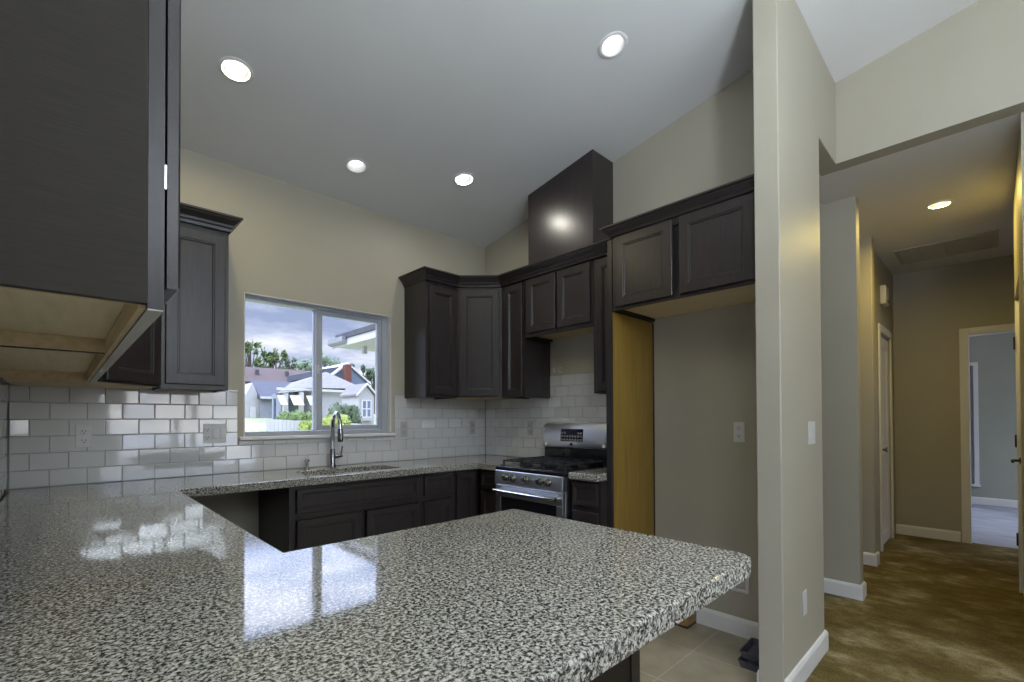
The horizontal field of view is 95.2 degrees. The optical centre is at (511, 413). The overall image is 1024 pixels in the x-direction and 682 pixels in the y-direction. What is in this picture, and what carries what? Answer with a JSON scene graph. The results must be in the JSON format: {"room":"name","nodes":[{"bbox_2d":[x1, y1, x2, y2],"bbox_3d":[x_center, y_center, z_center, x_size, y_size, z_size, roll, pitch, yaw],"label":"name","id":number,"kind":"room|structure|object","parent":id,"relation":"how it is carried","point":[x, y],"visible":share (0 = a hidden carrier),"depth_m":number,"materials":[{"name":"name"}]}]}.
{"room":"kitchen","nodes":[
{"label":"kitchen","id":0,"kind":"room"},
{"bbox_2d":[6,147,485,537],"bbox_3d":[-1.535,-0.089,3.684,3.720,3.265,0.160,0,-1,-44],"label":"wall","id":1,"kind":"structure","parent":0,"point":[292,242],"depth_m":3.53,"materials":[{"name":"paint"}]},
{"bbox_2d":[0,314,161,389],"bbox_3d":[-2.239,-0.645,2.472,0.612,0.996,0.613,0,-1,-44],"label":"upper cabinet","id":2,"kind":"object","parent":1,"relation":"attached to","point":[138,367],"visible":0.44,"depth_m":2.49,"materials":[{"name":"brown wood"}]},
{"bbox_2d":[152,222,228,392],"bbox_3d":[-1.989,-0.639,2.895,0.339,1.000,0.350,0,-1,-44],"label":"upper cabinet","id":3,"kind":"object","parent":1,"relation":"attached to","point":[194,329],"visible":0.79,"depth_m":2.78,"materials":[{"name":"brown wood"}]},
{"bbox_2d":[180,202,242,234],"bbox_3d":[-1.835,-1.165,2.693,0.340,0.088,0.983,0,-1,1],"label":"crown molding","id":4,"kind":"structure","parent":3,"relation":"attached to","point":[191,214],"depth_m":2.79,"materials":[{"name":"black wood"}]},
{"bbox_2d":[7,385,484,488],"bbox_3d":[-1.468,0.128,3.626,3.337,0.568,0.010,0,-1,-44],"label":"backsplash","id":5,"kind":"structure","parent":1,"relation":"attached to","point":[137,434],"depth_m":2.95,"materials":[{"name":"tile"}]},
{"bbox_2d":[76,425,91,447],"bbox_3d":[-2.445,0.132,2.670,0.068,0.128,0.010,0,-1,-44],"label":"wall outlet","id":6,"kind":"object","parent":5,"relation":"attached to","point":[83,432],"visible":1,"depth_m":2.67,"materials":[{"name":"white plastic"}]},
{"bbox_2d":[80,429,87,434],"bbox_3d":[-2.443,0.106,2.668,0.035,0.035,0.004,0,-1,-44],"label":"receptacle","id":7,"kind":"object","parent":6,"relation":"attached to","point":[82,431],"depth_m":2.67,"materials":[{"name":"white plastic"}]},
{"bbox_2d":[80,438,87,443],"bbox_3d":[-2.443,0.158,2.668,0.035,0.035,0.004,0,-1,-44],"label":"receptacle","id":8,"kind":"object","parent":6,"relation":"attached to","point":[82,440],"depth_m":2.67,"materials":[{"name":"white plastic"}]},
{"bbox_2d":[204,424,225,442],"bbox_3d":[-1.980,0.136,3.119,0.130,0.128,0.010,0,-1,-44],"label":"wall outlet","id":9,"kind":"object","parent":5,"relation":"attached to","point":[213,433],"visible":1,"depth_m":3.12,"materials":[{"name":"white plastic"}]},
{"bbox_2d":[401,422,407,435],"bbox_3d":[-0.949,0.141,4.118,0.068,0.128,0.010,0,-1,-44],"label":"wall outlet","id":10,"kind":"object","parent":5,"relation":"attached to","point":[404,425],"visible":1,"depth_m":4.11,"materials":[{"name":"grey plastic"}]},
{"bbox_2d":[470,421,474,433],"bbox_3d":[-0.391,0.147,4.657,0.068,0.128,0.010,0,-1,-44],"label":"wall outlet","id":11,"kind":"object","parent":5,"relation":"attached to","point":[472,423],"visible":1,"depth_m":4.65,"materials":[{"name":"grey plastic"}]},
{"bbox_2d":[239,292,395,439],"bbox_3d":[-1.501,-0.325,3.692,1.198,1.034,0.190,0,-1,-44],"label":"window","id":12,"kind":"structure","parent":1,"relation":"in","point":[382,427],"depth_m":3.73,"materials":[{"name":"white plastic"}]},
{"bbox_2d":[404,280,456,398],"bbox_3d":[-0.712,-0.630,4.131,0.332,1.000,0.350,0,-1,-44],"label":"upper cabinet","id":13,"kind":"object","parent":1,"relation":"attached to","point":[430,308],"visible":0.96,"depth_m":4.01,"materials":[{"name":"brown wood"}]},
{"bbox_2d":[398,238,611,287],"bbox_3d":[-0.055,-1.158,3.818,1.957,0.088,0.537,-1,-1,23],"label":"crown molding","id":14,"kind":"structure","parent":13,"relation":"attached to","point":[598,249],"depth_m":3.89,"materials":[{"name":"black wood"}]},
{"bbox_2d":[453,287,512,400],"bbox_3d":[-0.283,-0.631,4.365,0.612,0.996,0.613,0,-1,-44],"label":"upper cabinet","id":15,"kind":"object","parent":1,"relation":"attached to","point":[479,310],"visible":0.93,"depth_m":4.11,"materials":[{"name":"brown wood"}]},
{"bbox_2d":[180,0,977,247],"bbox_3d":[1.859,-2.294,0.489,4.430,1.248,10.200,0,-1,-44],"label":"ceiling","id":16,"kind":"structure","parent":0,"point":[507,94],"depth_m":2.81,"materials":[{"name":"paint"}]},
{"bbox_2d":[217,56,253,83],"bbox_3d":[-1.495,-1.890,2.533,0.168,0.103,0.168,0,-1,5],"label":"recessed light","id":17,"kind":"object","parent":16,"relation":"in","point":[234,69],"visible":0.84,"depth_m":2.57,"materials":[{"name":"white plastic"}]},
{"bbox_2d":[344,158,368,173],"bbox_3d":[-1.125,-1.820,3.382,0.168,0.103,0.168,0,-1,5],"label":"recessed light","id":18,"kind":"object","parent":16,"relation":"in","point":[353,165],"visible":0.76,"depth_m":3.43,"materials":[{"name":"white plastic"}]},
{"bbox_2d":[453,172,474,185],"bbox_3d":[-0.377,-1.873,3.678,0.168,0.103,0.168,0,-1,5],"label":"recessed light","id":19,"kind":"object","parent":16,"relation":"in","point":[463,178],"visible":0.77,"depth_m":3.73,"materials":[{"name":"white plastic"}]},
{"bbox_2d":[598,31,627,58],"bbox_3d":[0.576,-2.130,2.667,0.168,0.103,0.168,0,-1,5],"label":"recessed light","id":20,"kind":"object","parent":16,"relation":"in","point":[613,44],"visible":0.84,"depth_m":2.71,"materials":[{"name":"white plastic"}]},
{"bbox_2d":[485,69,758,622],"bbox_3d":[0.761,-0.346,3.857,0.182,3.764,2.790,0,-1,-44],"label":"wall","id":21,"kind":"structure","parent":0,"point":[705,360],"depth_m":3.19,"materials":[{"name":"paint"}]},
{"bbox_2d":[502,280,549,398],"bbox_3d":[0.119,-0.633,4.138,0.350,1.000,0.274,0,-1,-44],"label":"upper cabinet","id":22,"kind":"object","parent":21,"relation":"attached to","point":[525,361],"visible":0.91,"depth_m":4.02,"materials":[{"name":"brown wood"}]},
{"bbox_2d":[485,372,605,456],"bbox_3d":[0.367,0.042,4.124,0.009,0.739,1.840,0,-1,-44],"label":"backsplash","id":23,"kind":"structure","parent":21,"relation":"attached to","point":[572,398],"depth_m":4.26,"materials":[{"name":"tile"}]},
{"bbox_2d":[527,421,532,434],"bbox_3d":[0.166,0.139,4.319,0.010,0.128,0.068,0,-1,-44],"label":"wall outlet","id":24,"kind":"object","parent":23,"relation":"attached to","point":[529,423],"visible":1,"depth_m":4.32,"materials":[{"name":"grey plastic"}]},
{"bbox_2d":[525,260,593,341],"bbox_3d":[0.464,-0.886,3.783,0.350,0.505,0.694,0,-1,-44],"label":"upper cabinet","id":25,"kind":"object","parent":21,"relation":"attached to","point":[559,303],"visible":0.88,"depth_m":3.65,"materials":[{"name":"brown wood"}]},
{"bbox_2d":[528,149,612,264],"bbox_3d":[0.470,-1.559,3.843,0.269,0.840,0.672,0,-1,-44],"label":"hood chimney","id":26,"kind":"object","parent":25,"relation":"on","point":[567,213],"visible":0.64,"depth_m":3.67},
{"bbox_2d":[593,256,607,393],"bbox_3d":[0.794,-0.644,3.441,0.350,1.000,0.246,0,-1,-44],"label":"upper cabinet","id":27,"kind":"object","parent":21,"relation":"attached to","point":[599,264],"visible":0.33,"depth_m":3.36,"materials":[{"name":"brown wood"}]},
{"bbox_2d":[613,192,754,321],"bbox_3d":[1.155,-0.921,2.934,0.540,0.490,0.896,0,-1,-44],"label":"upper cabinet","id":28,"kind":"object","parent":21,"relation":"attached to","point":[703,259],"visible":0.81,"depth_m":2.76,"materials":[{"name":"brown wood"}]},
{"bbox_2d":[599,174,753,239],"bbox_3d":[0.966,-1.189,2.796,0.154,0.070,0.960,0,-1,-44],"label":"crown molding","id":29,"kind":"structure","parent":28,"relation":"attached to","point":[745,185],"depth_m":2.70,"materials":[{"name":"black wood"}]},
{"bbox_2d":[733,422,744,441],"bbox_3d":[1.455,0.122,2.997,0.010,0.128,0.068,0,-1,-44],"label":"wall outlet","id":30,"kind":"object","parent":21,"relation":"attached to","point":[739,427],"visible":1,"depth_m":2.99,"materials":[{"name":"white plastic"}]},
{"bbox_2d":[731,578,748,593],"bbox_3d":[1.426,1.054,3.011,0.040,0.180,0.180,0,-1,-44],"label":"wall outlet","id":31,"kind":"object","parent":21,"relation":"attached to","point":[743,587],"visible":0.16,"depth_m":2.97,"materials":[{"name":"white plastic"}]},
{"bbox_2d":[752,0,839,681],"bbox_3d":[1.758,-0.382,2.801,1.339,3.804,0.115,0,-1,-44],"label":"wall","id":32,"kind":"structure","parent":0,"point":[794,86],"depth_m":2.38,"materials":[{"name":"paint"}]},
{"bbox_2d":[696,607,758,681],"bbox_3d":[1.262,1.364,2.781,0.576,0.114,0.584,0,-1,-44],"label":"baseboard","id":33,"kind":"structure","parent":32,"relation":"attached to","point":[731,624],"depth_m":3.03,"materials":[{"name":"white wood"}]},
{"bbox_2d":[802,589,806,616],"bbox_3d":[1.578,1.023,2.520,0.068,0.128,0.005,0,-1,-44],"label":"wall outlet","id":34,"kind":"object","parent":32,"relation":"attached to","point":[804,594],"visible":1,"depth_m":2.51,"materials":[{"name":"white plastic"}]},
{"bbox_2d":[784,629,828,681],"bbox_3d":[1.575,1.361,2.586,0.794,0.114,0.131,0,-1,-44],"label":"baseboard","id":35,"kind":"structure","parent":32,"relation":"attached to","point":[810,660],"depth_m":2.55,"materials":[{"name":"white wood"}]},
{"bbox_2d":[808,421,814,443],"bbox_3d":[1.702,0.111,2.651,0.130,0.128,0.009,0,-1,-44],"label":"light switch","id":36,"kind":"object","parent":32,"relation":"attached to","point":[811,424],"visible":1,"depth_m":2.64,"materials":[{"name":"white plastic"}]},
{"bbox_2d":[640,504,1023,681],"bbox_3d":[4.447,1.460,2.797,11.100,0.100,9.800,0,-1,-44],"label":"floor","id":37,"kind":"structure","parent":0,"point":[932,610],"depth_m":3.10,"materials":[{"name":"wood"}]},
{"bbox_2d":[259,474,420,552],"bbox_3d":[-1.232,0.949,3.409,0.949,0.978,0.630,0,-1,-44],"label":"base cabinet","id":38,"kind":"object","parent":37,"relation":"on","point":[303,517],"visible":0.47,"depth_m":3.12,"materials":[{"name":"black wood"}]},
{"bbox_2d":[421,471,453,525],"bbox_3d":[-0.780,0.952,3.846,0.304,0.978,0.630,0,-1,-44],"label":"base cabinet","id":39,"kind":"object","parent":37,"relation":"on","point":[437,489],"visible":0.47,"depth_m":3.62,"materials":[{"name":"black wood"}]},
{"bbox_2d":[454,469,480,519],"bbox_3d":[-0.360,0.955,4.253,0.861,0.978,0.630,0,-1,-44],"label":"base cabinet","id":40,"kind":"object","parent":37,"relation":"on","point":[467,483],"visible":0.17,"depth_m":3.83,"materials":[{"name":"black wood"}]},
{"bbox_2d":[481,469,497,514],"bbox_3d":[0.034,0.951,4.019,0.620,0.978,0.246,0,-1,-44],"label":"base cabinet","id":41,"kind":"object","parent":37,"relation":"on","point":[488,497],"visible":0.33,"depth_m":3.83,"materials":[{"name":"black wood"}]},
{"bbox_2d":[492,422,606,519],"bbox_3d":[0.320,0.755,3.638,0.714,1.359,0.690,0,-1,-44],"label":"gas range","id":42,"kind":"object","parent":37,"relation":"on","point":[538,484],"visible":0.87,"depth_m":3.58,"materials":[{"name":"metal"}]},
{"bbox_2d":[496,464,606,476],"bbox_3d":[0.340,0.427,3.663,0.638,0.030,0.690,0,-1,-44],"label":"cooktop","id":43,"kind":"object","parent":42,"relation":"in","point":[530,470],"depth_m":3.47,"materials":[{"name":"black metal"}]},
{"bbox_2d":[572,480,606,526],"bbox_3d":[0.705,0.941,3.326,0.620,0.978,0.242,0,-1,-44],"label":"base cabinet","id":44,"kind":"object","parent":37,"relation":"on","point":[589,499],"visible":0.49,"depth_m":3.09,"materials":[{"name":"black wood"}]},
{"bbox_2d":[568,467,606,481],"bbox_3d":[0.691,0.426,3.320,0.638,0.050,0.243,0,-1,-44],"label":"countertop","id":45,"kind":"structure","parent":44,"relation":"on","point":[599,474],"depth_m":3.10,"materials":[{"name":"stone"}]},
{"bbox_2d":[590,649,639,681],"bbox_3d":[-0.346,0.918,1.101,1.407,0.978,0.622,0,-1,-44],"label":"base cabinet","id":46,"kind":"object","parent":37,"relation":"on","point":[628,669],"visible":0.02,"depth_m":1.33,"materials":[{"name":"black wood"}]},
{"bbox_2d":[0,455,750,681],"bbox_3d":[-0.358,0.420,2.478,3.318,0.050,3.178,0,-1,-44],"label":"countertop","id":47,"kind":"structure","parent":46,"relation":"on","point":[136,580],"depth_m":1.01,"materials":[{"name":"stone"}]},
{"bbox_2d":[304,459,309,468],"bbox_3d":[-1.518,0.374,3.472,0.040,0.074,0.066,0,-1,-44],"label":"soap dispenser","id":48,"kind":"object","parent":47,"relation":"on","point":[306,460],"visible":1,"depth_m":3.47,"materials":[{"name":"silver metal"}]},
{"bbox_2d":[329,411,343,466],"bbox_3d":[-1.318,0.199,3.578,0.111,0.425,0.193,0,-1,-44],"label":"faucet","id":49,"kind":"object","parent":47,"relation":"on","point":[340,438],"visible":1,"depth_m":3.59,"materials":[{"name":"silver metal"}]},
{"bbox_2d":[606,240,654,535],"bbox_3d":[0.835,0.141,3.257,0.540,2.574,0.048,0,-1,-44],"label":"panel","id":50,"kind":"object","parent":37,"relation":"on","point":[630,417],"visible":0.59,"depth_m":3.21,"materials":[{"name":"brown wood"}]},
{"bbox_2d":[677,613,695,628],"bbox_3d":[1.180,1.377,3.171,0.146,0.100,0.090,0,-1,-44],"label":"wooden block","id":51,"kind":"object","parent":37,"relation":"on","point":[690,621],"visible":0.33,"depth_m":3.12,"materials":[{"name":"wood"}]},
{"bbox_2d":[738,655,758,672],"bbox_3d":[1.396,1.398,2.643,0.238,0.044,0.156,0,-1,-44],"label":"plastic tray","id":52,"kind":"object","parent":37,"relation":"on","point":[744,663],"visible":0.28,"depth_m":2.59,"materials":[{"name":"black plastic"}]},
{"bbox_2d":[740,638,758,662],"bbox_3d":[1.403,1.350,2.650,0.151,0.044,0.231,-1,-1,44],"label":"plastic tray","id":53,"kind":"object","parent":52,"relation":"on","point":[750,650],"visible":0.49,"depth_m":2.67,"materials":[{"name":"black plastic"}]},
{"bbox_2d":[820,196,863,584],"bbox_3d":[2.000,-0.065,4.346,0.120,3.205,2.005,0,-1,-44],"label":"wall","id":54,"kind":"structure","parent":0,"point":[839,220],"depth_m":3.66,"materials":[{"name":"paint"}]},
{"bbox_2d":[824,578,866,600],"bbox_3d":[2.046,1.379,4.287,0.152,0.114,1.921,0,-1,-44],"label":"baseboard","id":55,"kind":"structure","parent":54,"relation":"attached to","point":[831,586],"depth_m":3.63,"materials":[{"name":"white wood"}]},
{"bbox_2d":[859,236,876,553],"bbox_3d":[2.767,-0.059,5.135,0.120,3.205,1.938,0,-1,-44],"label":"wall","id":56,"kind":"structure","parent":0,"point":[866,249],"depth_m":4.43,"materials":[{"name":"paint"}]},
{"bbox_2d":[863,551,879,566],"bbox_3d":[2.813,1.385,5.076,0.152,0.114,1.854,0,-1,-44],"label":"baseboard","id":57,"kind":"structure","parent":56,"relation":"attached to","point":[871,559],"depth_m":4.40,"materials":[{"name":"white wood"}]},
{"bbox_2d":[874,251,895,552],"bbox_3d":[3.984,-0.064,5.114,1.600,3.205,0.120,0,-1,-44],"label":"wall","id":58,"kind":"structure","parent":0,"point":[882,275],"depth_m":5.04,"materials":[{"name":"paint"}]},
{"bbox_2d":[880,285,888,306],"bbox_3d":[4.013,-1.262,5.036,0.200,0.200,0.057,0,-1,-44],"label":"door chime","id":59,"kind":"object","parent":58,"relation":"attached to","point":[884,290],"visible":1,"depth_m":4.97,"materials":[{"name":"white plastic"}]},
{"bbox_2d":[878,323,894,551],"bbox_3d":[4.124,0.251,5.153,0.840,2.375,0.102,0,-1,-44],"label":"door","id":60,"kind":"structure","parent":58,"relation":"in","point":[883,386],"depth_m":5.25,"materials":[{"name":"white wood"}]},
{"bbox_2d":[819,113,1020,274],"bbox_3d":[3.439,-1.725,4.166,4.080,0.100,4.300,0,-1,-44],"label":"ceiling","id":61,"kind":"structure","parent":0,"point":[974,168],"depth_m":3.55,"materials":[{"name":"paint"}]},
{"bbox_2d":[925,200,953,209],"bbox_3d":[3.439,-1.714,3.763,0.170,0.081,0.170,0,-1,-44],"label":"recessed light","id":62,"kind":"object","parent":61,"relation":"in","point":[943,203],"visible":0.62,"depth_m":3.79,"materials":[{"name":"white plastic"}]},
{"bbox_2d":[894,230,998,264],"bbox_3d":[4.396,-1.666,4.744,0.580,0.012,0.750,0,-1,-44],"label":"ceiling vent","id":63,"kind":"object","parent":61,"relation":"in","point":[986,240],"visible":1,"depth_m":4.71,"materials":[{"name":"paint"}]},
{"bbox_2d":[835,0,1023,169],"bbox_3d":[3.305,-2.257,2.093,0.120,1.116,3.094,0,-1,-44],"label":"wall header","id":64,"kind":"structure","parent":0,"point":[964,72],"depth_m":2.79,"materials":[{"name":"paint"}]},
{"bbox_2d":[892,254,1018,541],"bbox_3d":[5.440,-0.072,4.846,0.120,3.205,2.530,0,-1,-44],"label":"wall","id":65,"kind":"structure","parent":0,"point":[930,306],"depth_m":5.37,"materials":[{"name":"paint"}]},
{"bbox_2d":[896,524,960,541],"bbox_3d":[4.796,1.381,5.402,0.016,0.114,0.561,0,-1,-44],"label":"baseboard","id":66,"kind":"structure","parent":65,"relation":"attached to","point":[941,534],"depth_m":5.38,"materials":[{"name":"white wood"}]},
{"bbox_2d":[959,323,1014,543],"bbox_3d":[5.362,0.244,4.912,0.147,2.375,0.931,0,-1,-44],"label":"door frame","id":67,"kind":"structure","parent":65,"relation":"in","point":[965,333],"depth_m":5.16,"materials":[{"name":"white wood"}]},
{"bbox_2d":[969,333,1017,499],"bbox_3d":[7.611,-0.051,7.413,0.150,3.205,3.200,0,-1,-44],"label":"wall","id":68,"kind":"structure","parent":0,"point":[994,354],"depth_m":7.33,"materials":[{"name":"paint"}]},
{"bbox_2d":[970,362,980,486],"bbox_3d":[7.108,0.184,7.866,0.160,1.990,1.085,0,-1,-44],"label":"window","id":69,"kind":"structure","parent":68,"relation":"in","point":[974,411],"depth_m":7.49,"materials":[{"name":"white glass"}]},
{"bbox_2d":[972,496,1017,507],"bbox_3d":[7.556,1.394,7.338,0.016,0.114,2.980,0,-1,-44],"label":"baseboard","id":70,"kind":"structure","parent":68,"relation":"attached to","point":[975,500],"depth_m":7.32,"materials":[{"name":"white wood"}]},
{"bbox_2d":[1013,112,1023,562],"bbox_3d":[3.499,-0.085,3.120,1.610,3.205,0.148,0,-1,-44],"label":"wall","id":71,"kind":"structure","parent":0,"point":[1018,200],"depth_m":2.91,"materials":[{"name":"paint"}]},
{"bbox_2d":[1011,300,1023,593],"bbox_3d":[3.724,0.253,3.378,0.955,2.334,0.158,0,-1,-44],"label":"door","id":72,"kind":"structure","parent":71,"relation":"in","point":[1016,340],"depth_m":3.71,"materials":[{"name":"white wood"}]},
{"bbox_3d":[0.593,-0.692,-1.040,0.200,4.343,9.600,0,-1,-44],"label":"wall","id":73,"kind":"structure","parent":0,"visible":0},
{"bbox_2d":[0,379,8,498],"bbox_3d":[-1.570,0.109,1.339,0.009,0.554,3.145,0,-1,-44],"label":"backsplash","id":74,"kind":"structure","parent":73,"relation":"attached to","point":[4,396],"depth_m":2.28,"materials":[{"name":"tile"}]},
{"bbox_2d":[0,310,121,383],"bbox_3d":[-1.676,-0.712,1.698,0.343,1.124,1.286,0,-1,-44],"label":"upper cabinet","id":75,"kind":"object","parent":73,"relation":"attached to","point":[15,361],"visible":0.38,"depth_m":1.81,"materials":[{"name":"brown wood"}]},
{"bbox_2d":[0,0,180,357],"bbox_3d":[-0.953,-0.724,0.950,0.343,1.124,0.791,0,-1,-44],"label":"upper cabinet","id":76,"kind":"object","parent":73,"relation":"attached to","point":[90,90],"visible":1,"depth_m":0.71,"materials":[{"name":"brown wood"}]},
{"label":"outside","id":77,"kind":"structure","parent":0,"visible":0},
{"bbox_2d":[245,414,374,431],"bbox_3d":[-5.008,1.027,83.820,110.200,3.500,119.830,0,-1,-44],"label":"ground","id":78,"kind":"structure","parent":77,"point":[251,424],"depth_m":26.99,"materials":[{"name":"white"}]},
{"bbox_2d":[245,339,264,367],"bbox_3d":[-34.080,-4.862,61.122,3.544,9.849,3.241,0,-1,-44],"label":"tree","id":79,"kind":"object","parent":78,"relation":"on","point":[248,347],"visible":0.36,"depth_m":60.91,"materials":[{"name":"green plant"}]},
{"bbox_2d":[252,347,268,367],"bbox_3d":[-33.870,-4.549,64.255,2.960,9.228,2.726,0,-1,3],"label":"tree","id":80,"kind":"object","parent":78,"relation":"on","point":[264,353],"visible":0.23,"depth_m":63.77,"materials":[{"name":"green plant"}]},
{"bbox_2d":[245,380,291,417],"bbox_3d":[-21.940,-1.008,41.944,4.800,3.720,5.700,0,-1,-44],"label":"house","id":81,"kind":"structure","parent":78,"relation":"on","point":[258,394],"depth_m":39.60,"materials":[{"name":"grey"}]},
{"bbox_2d":[245,367,308,383],"bbox_3d":[-29.473,-2.414,55.203,10.800,5.900,9.000,0,-1,-44],"label":"house","id":82,"kind":"structure","parent":78,"relation":"on","point":[251,373],"depth_m":53.63,"materials":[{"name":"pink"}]},
{"bbox_2d":[266,348,288,368],"bbox_3d":[-31.387,-4.332,62.434,2.976,8.835,3.065,0,-1,-44],"label":"tree","id":83,"kind":"object","parent":78,"relation":"on","point":[273,357],"visible":0.35,"depth_m":62.41,"materials":[{"name":"green plant"}]},
{"bbox_2d":[277,355,296,369],"bbox_3d":[-31.884,-4.102,66.813,3.022,8.365,2.661,0,-1,-44],"label":"tree","id":84,"kind":"object","parent":78,"relation":"on","point":[287,362],"visible":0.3,"depth_m":66.75,"materials":[{"name":"green plant"}]},
{"bbox_2d":[276,409,311,420],"bbox_3d":[-9.391,0.587,20.459,1.906,1.535,1.142,0,-1,-44],"label":"shrub","id":85,"kind":"object","parent":78,"relation":"on","point":[298,415],"visible":0.29,"depth_m":20.14,"materials":[{"name":"green plant"}]},
{"bbox_2d":[289,359,311,370],"bbox_3d":[-35.888,-4.896,80.910,4.726,9.859,4.675,0,-1,-44],"label":"tree","id":86,"kind":"object","parent":78,"relation":"on","point":[303,365],"visible":0.27,"depth_m":80.86,"materials":[{"name":"green plant"}]},
{"bbox_2d":[297,419,311,430],"bbox_3d":[-8.041,0.870,18.406,0.732,1.309,1.278,0,-1,-44],"label":"shrub","id":87,"kind":"object","parent":78,"relation":"on","point":[305,424],"visible":0.35,"depth_m":18.15,"materials":[{"name":"green plant"}]},
{"bbox_2d":[265,419,360,430],"bbox_3d":[-8.151,0.763,19.480,3.890,1.050,0.080,0,-1,-44],"label":"fence","id":88,"kind":"object","parent":78,"relation":"on","point":[271,424],"visible":0.2,"depth_m":18.52,"materials":[{"name":"white wood"}]},
{"bbox_2d":[272,372,354,419],"bbox_3d":[-15.658,-1.144,35.778,6.350,4.200,7.700,0,-1,-44],"label":"house","id":89,"kind":"structure","parent":78,"relation":"on","point":[297,395],"depth_m":33.74,"materials":[{"name":"white"}]},
{"bbox_2d":[308,353,340,369],"bbox_3d":[-29.476,-4.664,73.686,4.944,9.512,3.676,0,-1,-21],"label":"tree","id":90,"kind":"object","parent":78,"relation":"on","point":[325,360],"visible":0.34,"depth_m":73.27,"materials":[{"name":"green plant"}]},
{"bbox_2d":[287,362,370,384],"bbox_3d":[-19.413,-2.174,49.731,5.650,5.816,9.350,0,-1,-44],"label":"house","id":91,"kind":"structure","parent":78,"relation":"on","point":[346,371],"depth_m":47.32,"materials":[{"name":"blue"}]},
{"bbox_2d":[322,413,351,424],"bbox_3d":[-6.892,0.745,18.394,1.140,1.551,1.288,0,-1,-44],"label":"shrub","id":92,"kind":"object","parent":78,"relation":"on","point":[326,420],"visible":0.16,"depth_m":18.15,"materials":[{"name":"green plant"}]},
{"bbox_2d":[327,402,361,423],"bbox_3d":[-7.754,0.519,21.588,1.609,2.084,1.161,0,-1,-44],"label":"shrub","id":93,"kind":"object","parent":78,"relation":"on","point":[352,411],"visible":0.34,"depth_m":21.47,"materials":[{"name":"green plant"}]},
{"bbox_2d":[327,324,375,424],"bbox_3d":[-0.521,-0.054,7.727,3.400,3.850,4.160,0,-1,-44],"label":"house wing","id":94,"kind":"object","parent":78,"relation":"on","point":[364,338],"visible":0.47,"depth_m":7.66,"materials":[{"name":"beige"}]},
{"bbox_2d":[340,383,374,424],"bbox_3d":[-8.524,-0.261,25.934,1.220,2.750,2.350,0,-1,-44],"label":"house","id":95,"kind":"structure","parent":78,"relation":"on","point":[362,395],"depth_m":25.34,"materials":[{"name":"white"}]},
{"bbox_2d":[360,364,373,380],"bbox_3d":[-21.374,-3.506,67.652,2.831,7.332,2.003,0,-1,-44],"label":"tree","id":96,"kind":"object","parent":78,"relation":"on","point":[368,371],"visible":0.36,"depth_m":67.81,"materials":[{"name":"green plant"}]},
{"bbox_2d":[369,367,374,413],"bbox_3d":[-21.311,-3.603,72.943,2.333,7.532,3.148,0,-1,-44],"label":"tree","id":97,"kind":"object","parent":78,"relation":"on","point":[373,368],"visible":0.3,"depth_m":72.52,"materials":[{"name":"green plant"}]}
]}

